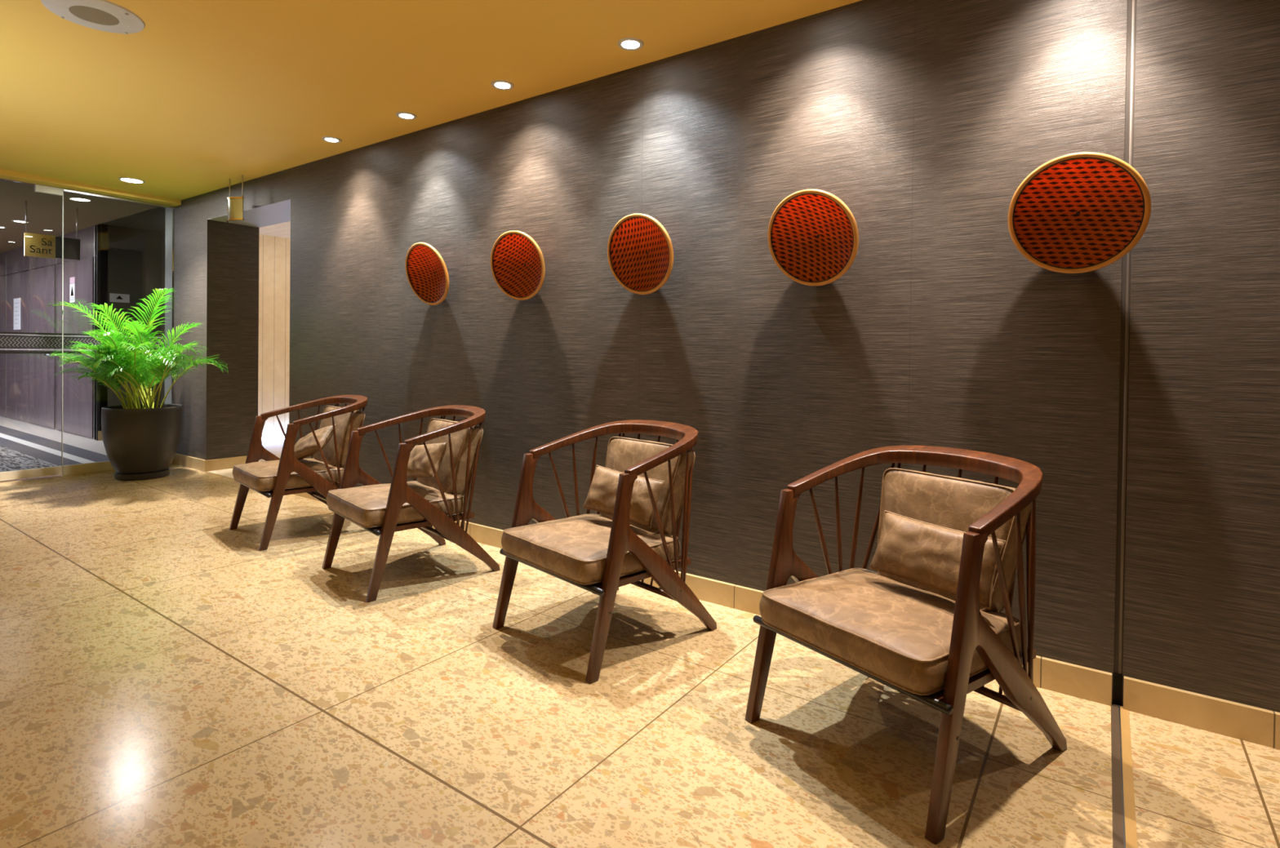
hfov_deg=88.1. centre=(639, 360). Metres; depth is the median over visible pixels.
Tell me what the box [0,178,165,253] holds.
ceiling
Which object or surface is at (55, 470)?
door
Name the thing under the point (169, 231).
trim
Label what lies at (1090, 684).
baseboard
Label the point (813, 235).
wall decoration
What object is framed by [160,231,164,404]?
wall
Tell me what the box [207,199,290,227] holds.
trim
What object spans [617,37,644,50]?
recessed light
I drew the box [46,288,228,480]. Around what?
potted palm
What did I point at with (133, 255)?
wall
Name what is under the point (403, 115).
recessed light
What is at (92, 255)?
trim
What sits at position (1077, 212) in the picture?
wall decoration
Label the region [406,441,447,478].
pillow
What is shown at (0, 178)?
trim
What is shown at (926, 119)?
wall
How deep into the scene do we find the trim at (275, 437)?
8.84 m
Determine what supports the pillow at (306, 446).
on the armchair at (274, 477)
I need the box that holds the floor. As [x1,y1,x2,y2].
[0,416,1279,847]
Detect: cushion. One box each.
[232,457,344,490]
[313,406,364,466]
[326,481,463,526]
[417,418,482,494]
[501,514,679,583]
[600,437,694,534]
[759,568,1021,693]
[878,470,1031,612]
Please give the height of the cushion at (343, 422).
0.398 m
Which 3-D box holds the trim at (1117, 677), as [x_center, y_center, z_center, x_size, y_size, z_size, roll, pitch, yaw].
[1.688,1.139,2.338,0.026,0.112,0.088,1,1,35]
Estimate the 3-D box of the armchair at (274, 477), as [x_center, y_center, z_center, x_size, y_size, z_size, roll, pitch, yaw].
[-2.228,0.683,4.398,0.684,0.879,0.726,1,1,45]
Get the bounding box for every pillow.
[293,423,336,460]
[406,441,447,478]
[582,465,664,528]
[869,510,1005,609]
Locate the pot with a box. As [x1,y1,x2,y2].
[101,404,182,474]
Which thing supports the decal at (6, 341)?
attached to the door at (55, 470)
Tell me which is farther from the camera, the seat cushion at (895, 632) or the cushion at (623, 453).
the cushion at (623, 453)
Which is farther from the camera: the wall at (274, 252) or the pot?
the wall at (274, 252)
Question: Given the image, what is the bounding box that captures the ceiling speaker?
[40,0,145,34]
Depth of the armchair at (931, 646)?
1.96 m
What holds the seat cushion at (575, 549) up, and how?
on the armchair at (600, 553)
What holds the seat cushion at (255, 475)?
on the armchair at (274, 477)
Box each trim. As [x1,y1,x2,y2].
[0,169,181,206]
[0,177,63,188]
[0,255,96,276]
[4,226,95,439]
[96,225,100,440]
[164,208,173,404]
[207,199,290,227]
[262,435,284,439]
[1111,703,1115,847]
[1112,671,1122,705]
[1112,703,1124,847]
[1113,0,1137,674]
[1120,706,1137,847]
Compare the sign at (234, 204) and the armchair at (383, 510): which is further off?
the sign at (234, 204)
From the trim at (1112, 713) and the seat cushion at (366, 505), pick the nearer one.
the trim at (1112, 713)
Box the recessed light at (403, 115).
[395,111,417,119]
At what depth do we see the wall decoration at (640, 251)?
3.38 m
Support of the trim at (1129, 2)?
attached to the wall at (926, 119)
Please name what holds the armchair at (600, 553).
on the floor
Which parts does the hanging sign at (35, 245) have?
hanging rod, plate, plate, hanging rod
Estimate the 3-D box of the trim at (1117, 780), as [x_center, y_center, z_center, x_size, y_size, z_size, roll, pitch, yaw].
[-0.135,1.205,-0.240,0.016,0.012,6.199,1,1,35]
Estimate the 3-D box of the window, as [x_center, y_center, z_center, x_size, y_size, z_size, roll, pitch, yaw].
[-5.089,-0.287,6.488,0.040,2.700,0.899,1,1,35]
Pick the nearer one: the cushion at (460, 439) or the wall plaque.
the cushion at (460, 439)
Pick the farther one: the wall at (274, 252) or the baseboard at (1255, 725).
the wall at (274, 252)
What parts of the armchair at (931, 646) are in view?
leg, leg, seat frame, arm rail, leg, rail, leg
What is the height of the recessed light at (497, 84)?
0.011 m
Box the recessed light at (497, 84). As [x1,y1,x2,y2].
[490,80,514,89]
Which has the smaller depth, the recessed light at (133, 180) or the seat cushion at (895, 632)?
the seat cushion at (895, 632)
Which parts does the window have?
sill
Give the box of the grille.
[68,5,119,25]
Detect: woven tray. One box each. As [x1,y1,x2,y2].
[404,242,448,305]
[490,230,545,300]
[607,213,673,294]
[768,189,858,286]
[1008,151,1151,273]
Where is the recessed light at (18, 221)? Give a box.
[11,220,29,222]
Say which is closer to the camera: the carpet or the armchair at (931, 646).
the armchair at (931, 646)
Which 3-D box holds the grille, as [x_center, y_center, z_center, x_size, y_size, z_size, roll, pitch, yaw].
[-2.457,-1.558,2.980,0.176,0.014,0.176,1,1,35]
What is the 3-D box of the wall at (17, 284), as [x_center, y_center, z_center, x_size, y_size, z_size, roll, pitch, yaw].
[-9.612,-0.473,10.395,6.700,2.870,0.100,1,1,35]
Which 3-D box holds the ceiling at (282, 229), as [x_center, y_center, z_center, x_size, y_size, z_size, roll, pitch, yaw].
[-2.157,-1.676,7.832,5.800,0.120,3.720,1,1,35]
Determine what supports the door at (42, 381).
in the wall at (17, 284)
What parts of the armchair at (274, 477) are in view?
leg, seat frame, leg, leg, rail, arm rail, leg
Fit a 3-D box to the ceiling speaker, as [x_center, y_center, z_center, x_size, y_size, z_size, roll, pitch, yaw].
[-2.457,-1.557,2.980,0.364,0.016,0.364,1,1,35]
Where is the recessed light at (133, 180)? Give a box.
[118,177,145,183]
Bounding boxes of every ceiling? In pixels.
[0,0,862,199]
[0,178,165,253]
[258,221,290,238]
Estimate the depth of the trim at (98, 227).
8.42 m
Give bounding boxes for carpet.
[0,425,109,471]
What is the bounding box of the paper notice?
[13,297,21,329]
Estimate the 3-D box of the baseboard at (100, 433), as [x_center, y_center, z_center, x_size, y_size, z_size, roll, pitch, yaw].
[-6.714,0.958,8.715,0.020,0.120,0.685,1,1,35]
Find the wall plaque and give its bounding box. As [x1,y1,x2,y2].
[110,293,129,302]
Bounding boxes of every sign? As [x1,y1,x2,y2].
[23,200,79,260]
[226,174,244,223]
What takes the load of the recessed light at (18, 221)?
in the ceiling at (44, 211)
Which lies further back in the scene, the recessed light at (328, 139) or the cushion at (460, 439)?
the recessed light at (328, 139)
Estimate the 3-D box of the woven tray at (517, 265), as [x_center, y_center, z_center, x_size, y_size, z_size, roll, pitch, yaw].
[-0.706,-0.550,3.847,0.406,0.392,0.142,1,1,32]
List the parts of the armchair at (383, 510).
leg, seat frame, leg, leg, arm rail, rail, leg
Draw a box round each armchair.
[229,395,367,551]
[321,404,500,602]
[492,419,716,684]
[745,445,1066,844]
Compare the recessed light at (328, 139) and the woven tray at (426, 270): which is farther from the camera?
the recessed light at (328, 139)
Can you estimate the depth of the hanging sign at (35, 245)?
7.25 m
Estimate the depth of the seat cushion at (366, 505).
3.42 m
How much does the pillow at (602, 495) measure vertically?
0.206 m
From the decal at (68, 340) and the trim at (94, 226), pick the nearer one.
the decal at (68, 340)
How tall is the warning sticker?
0.340 m
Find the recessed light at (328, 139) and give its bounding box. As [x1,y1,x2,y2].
[321,136,341,142]
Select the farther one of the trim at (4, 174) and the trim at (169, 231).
the trim at (169, 231)
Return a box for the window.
[61,187,175,475]
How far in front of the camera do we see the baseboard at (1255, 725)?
2.15 m
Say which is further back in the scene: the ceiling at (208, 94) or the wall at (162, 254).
the wall at (162, 254)
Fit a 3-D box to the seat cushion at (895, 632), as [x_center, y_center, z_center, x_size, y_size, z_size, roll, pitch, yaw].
[0.760,0.795,2.047,0.546,0.129,0.603,0,1,-35]
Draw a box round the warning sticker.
[69,276,75,302]
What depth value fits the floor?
2.15 m
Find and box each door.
[0,178,62,480]
[28,265,55,428]
[52,257,93,437]
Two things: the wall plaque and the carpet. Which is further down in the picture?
the carpet
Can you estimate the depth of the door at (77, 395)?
8.88 m
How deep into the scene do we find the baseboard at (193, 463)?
6.56 m
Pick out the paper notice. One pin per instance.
(17, 302)
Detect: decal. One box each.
[0,332,62,354]
[63,333,164,354]
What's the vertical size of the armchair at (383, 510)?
0.879 m
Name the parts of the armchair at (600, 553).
leg, seat frame, leg, leg, arm rail, rail, leg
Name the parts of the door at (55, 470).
rail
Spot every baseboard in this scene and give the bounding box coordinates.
[97,431,102,440]
[172,453,258,471]
[293,492,1111,706]
[1123,675,1279,750]
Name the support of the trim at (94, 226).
attached to the wall at (17, 284)
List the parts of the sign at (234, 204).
plate, hanging rod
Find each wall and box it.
[0,224,107,439]
[94,223,161,439]
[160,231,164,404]
[173,0,1279,712]
[257,234,290,437]
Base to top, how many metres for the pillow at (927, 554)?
0.193 m
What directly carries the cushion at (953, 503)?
on the armchair at (931, 646)

